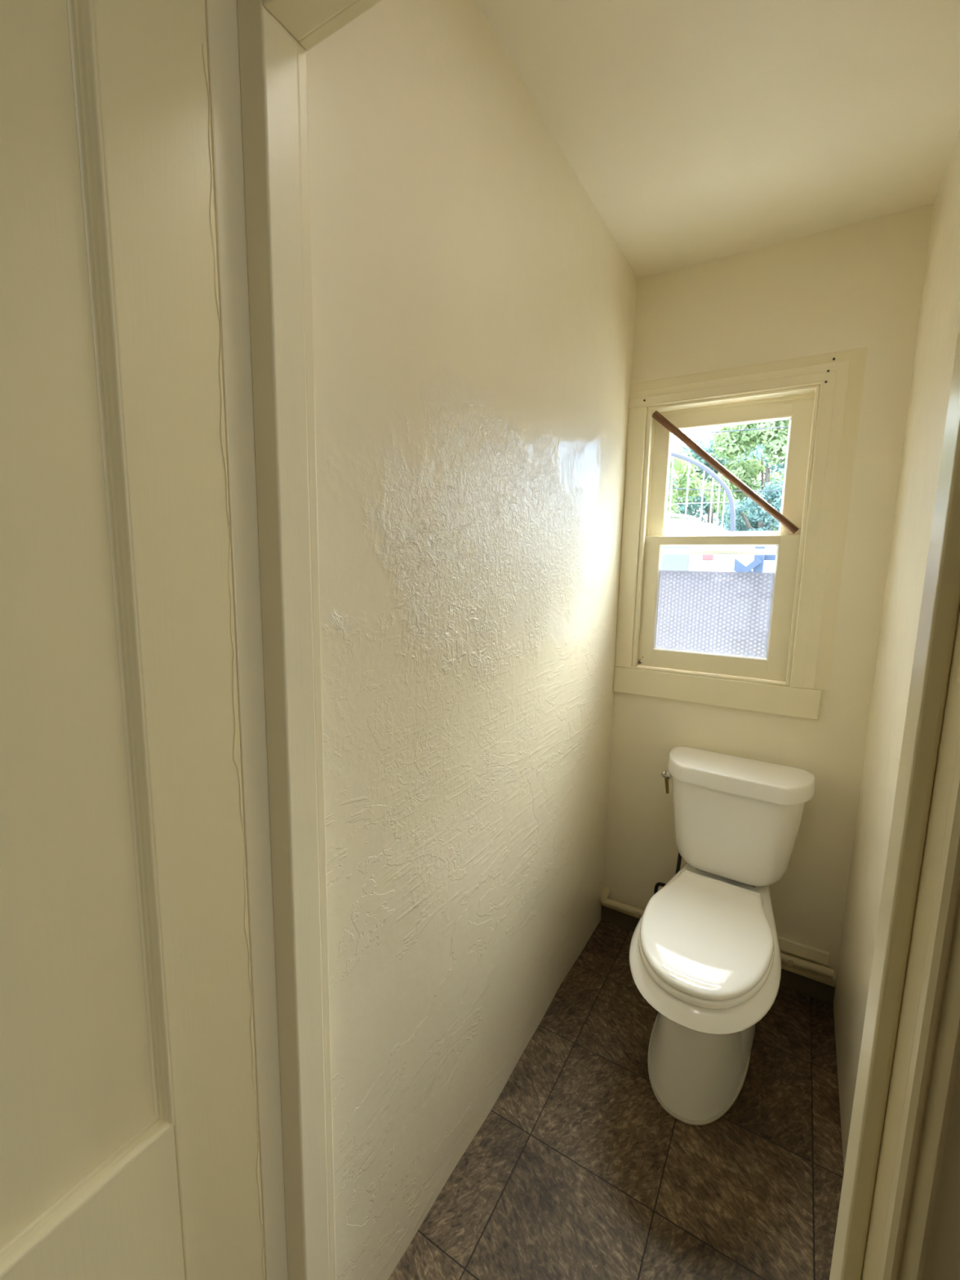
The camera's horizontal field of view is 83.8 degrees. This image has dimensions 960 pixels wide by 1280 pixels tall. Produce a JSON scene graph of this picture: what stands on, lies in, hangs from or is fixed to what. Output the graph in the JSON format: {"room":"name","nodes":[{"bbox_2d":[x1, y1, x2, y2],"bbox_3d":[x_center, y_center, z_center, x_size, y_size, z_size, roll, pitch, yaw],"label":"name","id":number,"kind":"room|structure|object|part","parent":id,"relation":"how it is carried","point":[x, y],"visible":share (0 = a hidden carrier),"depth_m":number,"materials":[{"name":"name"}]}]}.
{"room":"bathroom","nodes":[
{"label":"bathroom","id":0,"kind":"room"},
{"bbox_2d":[306,0,636,1279],"bbox_3d":[0.092,0.024,1.402,0.104,2.400,1.490,6,10,31],"label":"wall","id":1,"kind":"structure","parent":0,"point":[473,304],"depth_m":1.04,"materials":[{"name":"beige paint"}]},
{"bbox_2d":[387,920,844,1279],"bbox_3d":[0.291,1.408,0.658,4.250,0.120,3.140,6,10,31],"label":"floor","id":2,"kind":"structure","parent":0,"point":[577,1170],"depth_m":1.28,"materials":[{"name":"brown tile"}]},
{"bbox_2d":[629,746,815,1125],"bbox_3d":[0.676,0.826,1.577,0.455,0.788,0.747,6,10,33],"label":"toilet","id":3,"kind":"object","parent":2,"relation":"on","point":[704,953],"visible":1,"depth_m":1.50,"materials":[{"name":"white ceramic"}]},
{"bbox_3d":[0.643,0.466,1.863,0.025,0.025,0.025,6,10,33],"label":"knob","id":4,"kind":"part","parent":3,"relation":"part of","materials":[{"name":"silver metal"}]},
{"bbox_3d":[0.655,0.506,1.878,0.012,0.073,0.033,8,11,39],"label":"arm","id":5,"kind":"part","parent":3,"relation":"part of","materials":[{"name":"silver metal"}]},
{"bbox_2d":[653,852,681,894],"bbox_3d":[0.682,0.873,1.952,0.082,0.290,0.129,4,9,17],"label":"supply hose","id":6,"kind":"object","parent":3,"relation":"attached to","point":[679,857],"visible":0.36,"depth_m":1.88,"materials":[{"name":"black rubber"}]},
{"bbox_3d":[0.657,0.467,1.856,0.014,0.033,0.033,6,10,33],"label":"flush lever","id":7,"kind":"part","parent":3,"relation":"part of","materials":[{"name":"silver metal"}]},
{"bbox_3d":[0.669,1.009,1.587,0.378,0.419,0.715,6,10,33],"label":"bowl","id":8,"kind":"part","parent":3,"relation":"part of","materials":[{"name":"white ceramic"}]},
{"bbox_3d":[0.624,0.826,1.486,0.338,0.051,0.473,6,10,33],"label":"seat","id":9,"kind":"part","parent":3,"relation":"part of","materials":[{"name":"white plastic"}]},
{"bbox_3d":[0.624,0.807,1.484,0.332,0.049,0.467,6,10,33],"label":"seat lid","id":10,"kind":"part","parent":3,"relation":"part of","materials":[{"name":"white plastic"}]},
{"bbox_3d":[0.828,0.605,1.763,0.404,0.300,0.196,6,10,33],"label":"tank","id":11,"kind":"part","parent":3,"relation":"part of","materials":[{"name":"white ceramic"}]},
{"bbox_3d":[0.831,0.433,1.737,0.443,0.052,0.225,6,10,33],"label":"tank lid","id":12,"kind":"part","parent":3,"relation":"part of","materials":[{"name":"white ceramic"}]},
{"bbox_2d":[475,0,959,278],"bbox_3d":[0.338,-1.100,0.296,4.250,0.150,3.140,6,10,31],"label":"ceiling","id":13,"kind":"structure","parent":0,"point":[696,131],"depth_m":1.15,"materials":[{"name":"beige paint"}]},
{"bbox_2d":[603,204,933,982],"bbox_3d":[0.893,-0.028,1.868,0.992,2.400,0.140,6,10,31],"label":"wall","id":14,"kind":"structure","parent":0,"point":[859,285],"depth_m":1.69,"materials":[{"name":"beige paint"}]},
{"bbox_2d":[600,887,833,977],"bbox_3d":[0.818,1.059,1.946,0.783,0.052,0.050,6,10,31],"label":"pipe","id":15,"kind":"object","parent":14,"relation":"attached to","point":[792,961],"visible":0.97,"depth_m":1.80,"materials":[{"name":"beige"}]},
{"bbox_2d":[600,905,835,1004],"bbox_3d":[0.831,1.136,1.968,0.790,0.066,0.016,6,10,31],"label":"baseboard","id":16,"kind":"structure","parent":14,"relation":"attached to","point":[805,985],"depth_m":1.82,"materials":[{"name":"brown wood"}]},
{"bbox_2d":[601,903,835,986],"bbox_3d":[0.831,1.095,1.960,0.790,0.016,0.021,6,10,31],"label":"trim","id":17,"kind":"structure","parent":14,"relation":"attached to","point":[798,971],"depth_m":1.80,"materials":[{"name":"beige"}]},
{"bbox_2d":[613,346,866,719],"bbox_3d":[0.846,-0.332,1.844,0.681,1.111,0.151,6,10,31],"label":"window","id":18,"kind":"structure","parent":14,"relation":"in","point":[777,628],"depth_m":1.78,"materials":[{"name":"beige wood"}]},
{"bbox_3d":[0.547,-0.357,1.945,0.062,0.927,0.013,6,10,31],"label":"casing","id":19,"kind":"part","parent":18,"relation":"part of","materials":[{"name":"beige wood"}]},
{"bbox_3d":[0.806,0.082,1.897,0.376,0.065,0.030,6,10,31],"label":"rail","id":20,"kind":"part","parent":18,"relation":"part of","materials":[{"name":"beige paint"}]},
{"bbox_3d":[0.821,0.116,1.924,0.513,0.006,0.141,6,10,31],"label":"sill","id":21,"kind":"part","parent":18,"relation":"part of","materials":[{"name":"beige paint"}]},
{"bbox_3d":[0.814,-0.342,1.836,0.376,0.028,0.030,6,10,31],"label":"rail","id":22,"kind":"part","parent":18,"relation":"part of","materials":[{"name":"beige paint"}]},
{"bbox_3d":[0.832,-0.351,1.863,0.375,0.037,0.030,6,10,31],"label":"rail","id":23,"kind":"part","parent":18,"relation":"part of","materials":[{"name":"beige paint"}]},
{"bbox_2d":[652,410,799,533],"bbox_3d":[0.811,-0.570,1.791,0.482,0.426,0.024,5,9,28],"label":"wooden stick","id":24,"kind":"object","parent":18,"relation":"attached to","point":[656,415],"visible":1,"depth_m":1.78,"materials":[{"name":"brown wood"}]},
{"bbox_3d":[0.831,-0.343,1.861,0.513,0.921,0.135,6,10,31],"label":"frame","id":25,"kind":"part","parent":18,"relation":"part of","materials":[{"name":"beige paint"}]},
{"bbox_3d":[0.840,-0.758,1.805,0.375,0.055,0.030,6,10,31],"label":"rail","id":26,"kind":"part","parent":18,"relation":"part of","materials":[{"name":"beige paint"}]},
{"bbox_2d":[777,935,830,965],"bbox_3d":[1.037,1.042,1.831,0.267,0.043,0.014,6,10,31],"label":"strip","id":27,"kind":"object","parent":14,"relation":"attached to","point":[805,951],"visible":0.56,"depth_m":1.79,"materials":[{"name":"beige"}]},
{"bbox_2d":[833,128,959,1167],"bbox_3d":[0.854,0.104,0.949,0.100,2.400,1.490,6,10,31],"label":"wall","id":28,"kind":"structure","parent":0,"point":[939,320],"depth_m":1.30,"materials":[{"name":"beige paint"}]},
{"bbox_3d":[0.238,0.171,0.400,4.000,2.400,0.095,6,10,31],"label":"wall","id":29,"kind":"structure","parent":0,"visible":0},
{"bbox_2d":[0,0,265,1279],"bbox_3d":[-0.470,0.336,0.437,0.031,2.013,0.611,6,10,31],"label":"door","id":30,"kind":"structure","parent":29,"relation":"in","point":[130,1147],"depth_m":0.54,"materials":[{"name":"beige paint"}]},
{"bbox_3d":[-0.472,0.014,0.393,0.008,1.173,0.396,6,10,31],"label":"panel","id":31,"kind":"part","parent":30,"relation":"part of","materials":[{"name":"beige paint"}]},
{"bbox_3d":[-0.461,0.015,0.386,0.018,1.173,0.396,6,10,31],"label":"moulding","id":32,"kind":"part","parent":30,"relation":"part of","materials":[{"name":"beige paint"}]},
{"bbox_3d":[-0.479,0.732,0.492,0.030,0.277,0.395,6,10,31],"label":"rail","id":33,"kind":"part","parent":30,"relation":"part of","materials":[{"name":"beige paint"}]},
{"bbox_2d":[204,0,959,1279],"bbox_3d":[0.035,0.286,0.532,0.783,2.127,0.124,6,10,31],"label":"trim","id":34,"kind":"structure","parent":29,"relation":"attached to","point":[899,1215],"depth_m":0.61,"materials":[{"name":"beige wood"}]},
{"bbox_3d":[0.008,0.292,0.488,0.783,2.127,0.019,6,10,31],"label":"casing","id":35,"kind":"part","parent":34,"relation":"part of","materials":[{"name":"beige wood"}]},
{"label":"outside","id":36,"kind":"structure","parent":0,"visible":0},
{"bbox_3d":[-13.678,-0.678,15.746,41.600,0.300,4.800,6,10,31],"label":"gravel drive","id":37,"kind":"object","parent":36,"visible":0},
{"bbox_2d":[660,513,735,572],"bbox_3d":[1.040,-0.591,7.864,4.840,2.310,1.840,6,10,31],"label":"van","id":38,"kind":"object","parent":37,"relation":"on","point":[695,562],"visible":0.07,"depth_m":6.04,"materials":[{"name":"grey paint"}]},
{"bbox_3d":[1.555,-1.464,6.504,2.170,0.175,0.057,6,10,31],"label":"roof rail","id":39,"kind":"part","parent":38,"relation":"part of","materials":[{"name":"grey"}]},
{"bbox_2d":[702,554,714,559],"bbox_3d":[2.517,-0.931,5.892,0.115,0.100,0.068,6,10,31],"label":"tail lamp","id":40,"kind":"object","parent":38,"relation":"attached to","point":[704,557],"depth_m":5.87,"materials":[{"name":"red"}]},
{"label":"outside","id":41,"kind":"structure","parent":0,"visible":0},
{"bbox_3d":[17.736,-2.235,30.592,80.000,0.300,53.200,6,10,31],"label":"grass","id":42,"kind":"structure","parent":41,"visible":0},
{"bbox_2d":[666,444,703,519],"bbox_3d":[5.367,-3.716,17.604,2.738,5.893,3.229,-5,10,-37],"label":"tree","id":43,"kind":"object","parent":42,"relation":"on","point":[677,464],"visible":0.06,"depth_m":16.68,"materials":[{"name":"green plant"}]},
{"bbox_2d":[667,451,735,531],"bbox_3d":[3.135,-1.320,8.732,1.816,3.583,0.070,6,10,31],"label":"fence","id":44,"kind":"object","parent":42,"relation":"on","point":[705,468],"visible":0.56,"depth_m":8.30,"materials":[{"name":"grey"}]},
{"bbox_3d":[3.059,-1.262,8.786,0.019,3.450,0.022,6,10,31],"label":"rod","id":45,"kind":"part","parent":44,"relation":"part of","materials":[{"name":"white"}]},
{"bbox_3d":[3.272,-1.186,8.666,0.019,3.342,0.022,6,10,31],"label":"rod","id":46,"kind":"part","parent":44,"relation":"part of","materials":[{"name":"white"}]},
{"bbox_3d":[3.468,-1.097,8.559,0.019,3.203,0.022,6,10,31],"label":"rod","id":47,"kind":"part","parent":44,"relation":"part of","materials":[{"name":"white metal"}]},
{"bbox_3d":[3.587,-1.027,8.496,0.019,3.088,0.022,6,10,31],"label":"rod","id":48,"kind":"part","parent":44,"relation":"part of","materials":[{"name":"white metal"}]},
{"bbox_3d":[3.671,-0.970,8.452,0.019,2.990,0.022,6,10,31],"label":"rod","id":49,"kind":"part","parent":44,"relation":"part of","materials":[{"name":"white metal"}]},
{"bbox_3d":[3.739,-0.917,8.418,0.019,2.898,0.022,6,10,31],"label":"rod","id":50,"kind":"part","parent":44,"relation":"part of","materials":[{"name":"white metal"}]},
{"bbox_2d":[668,430,763,527],"bbox_3d":[8.753,-4.613,20.687,4.198,6.916,3.648,6,10,31],"label":"tree","id":51,"kind":"object","parent":42,"relation":"on","point":[705,505],"visible":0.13,"depth_m":20.24,"materials":[{"name":"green plant"}]},
{"bbox_2d":[699,419,789,531],"bbox_3d":[8.316,-3.912,15.737,3.368,6.918,2.687,6,10,31],"label":"tree","id":52,"kind":"object","parent":42,"relation":"on","point":[734,442],"visible":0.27,"depth_m":15.62,"materials":[{"name":"green plant"}]},
{"bbox_2d":[718,476,783,531],"bbox_3d":[7.189,-2.107,13.613,1.686,3.915,2.202,-6,10,-39],"label":"tree","id":53,"kind":"object","parent":42,"relation":"on","point":[760,520],"visible":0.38,"depth_m":13.22,"materials":[{"name":"green plant"}]},
{"bbox_2d":[733,546,775,572],"bbox_3d":[5.168,-0.579,9.230,2.350,2.050,0.280,6,10,31],"label":"fence","id":54,"kind":"object","parent":42,"relation":"on","point":[757,565],"visible":0.02,"depth_m":9.29,"materials":[{"name":"blue"}]},
{"bbox_3d":[4.856,-0.616,9.445,0.150,2.050,0.130,6,10,31],"label":"post","id":55,"kind":"part","parent":54,"relation":"part of","materials":[{"name":"blue"}]},
{"bbox_3d":[5.569,-1.395,9.014,1.520,0.120,0.050,6,10,31],"label":"rail","id":56,"kind":"part","parent":54,"relation":"part of","materials":[{"name":"blue"}]},
{"bbox_2d":[733,546,776,573],"bbox_3d":[6.773,-1.075,12.353,28.000,2.200,0.250,6,10,31],"label":"wall","id":57,"kind":"structure","parent":42,"relation":"on","point":[768,566],"depth_m":12.38,"materials":[{"name":"grey"}]},
{"bbox_2d":[744,441,786,490],"bbox_3d":[13.400,-5.607,23.921,4.595,8.127,4.033,6,10,31],"label":"tree","id":58,"kind":"object","parent":42,"relation":"on","point":[780,468],"visible":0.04,"depth_m":23.15,"materials":[{"name":"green plant"}]},
{"bbox_3d":[-1.475,-3.853,15.676,0.260,6.450,1.200,6,10,31],"label":"utility pole","id":59,"kind":"object","parent":42,"relation":"on","visible":0},
{"bbox_2d":[668,487,782,491],"bbox_3d":[7.463,-3.868,10.590,20.206,1.744,0.022,6,10,31],"label":"power line","id":60,"kind":"object","parent":59,"relation":"attached to","point":[668,487],"visible":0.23,"depth_m":11.93,"materials":[{"name":"grey"}]},
{"bbox_2d":[671,426,788,435],"bbox_3d":[7.165,-4.421,9.992,20.202,0.609,0.022,6,10,31],"label":"power line","id":61,"kind":"object","parent":59,"relation":"attached to","point":[781,426],"visible":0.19,"depth_m":11.11,"materials":[{"name":"grey"}]}
]}

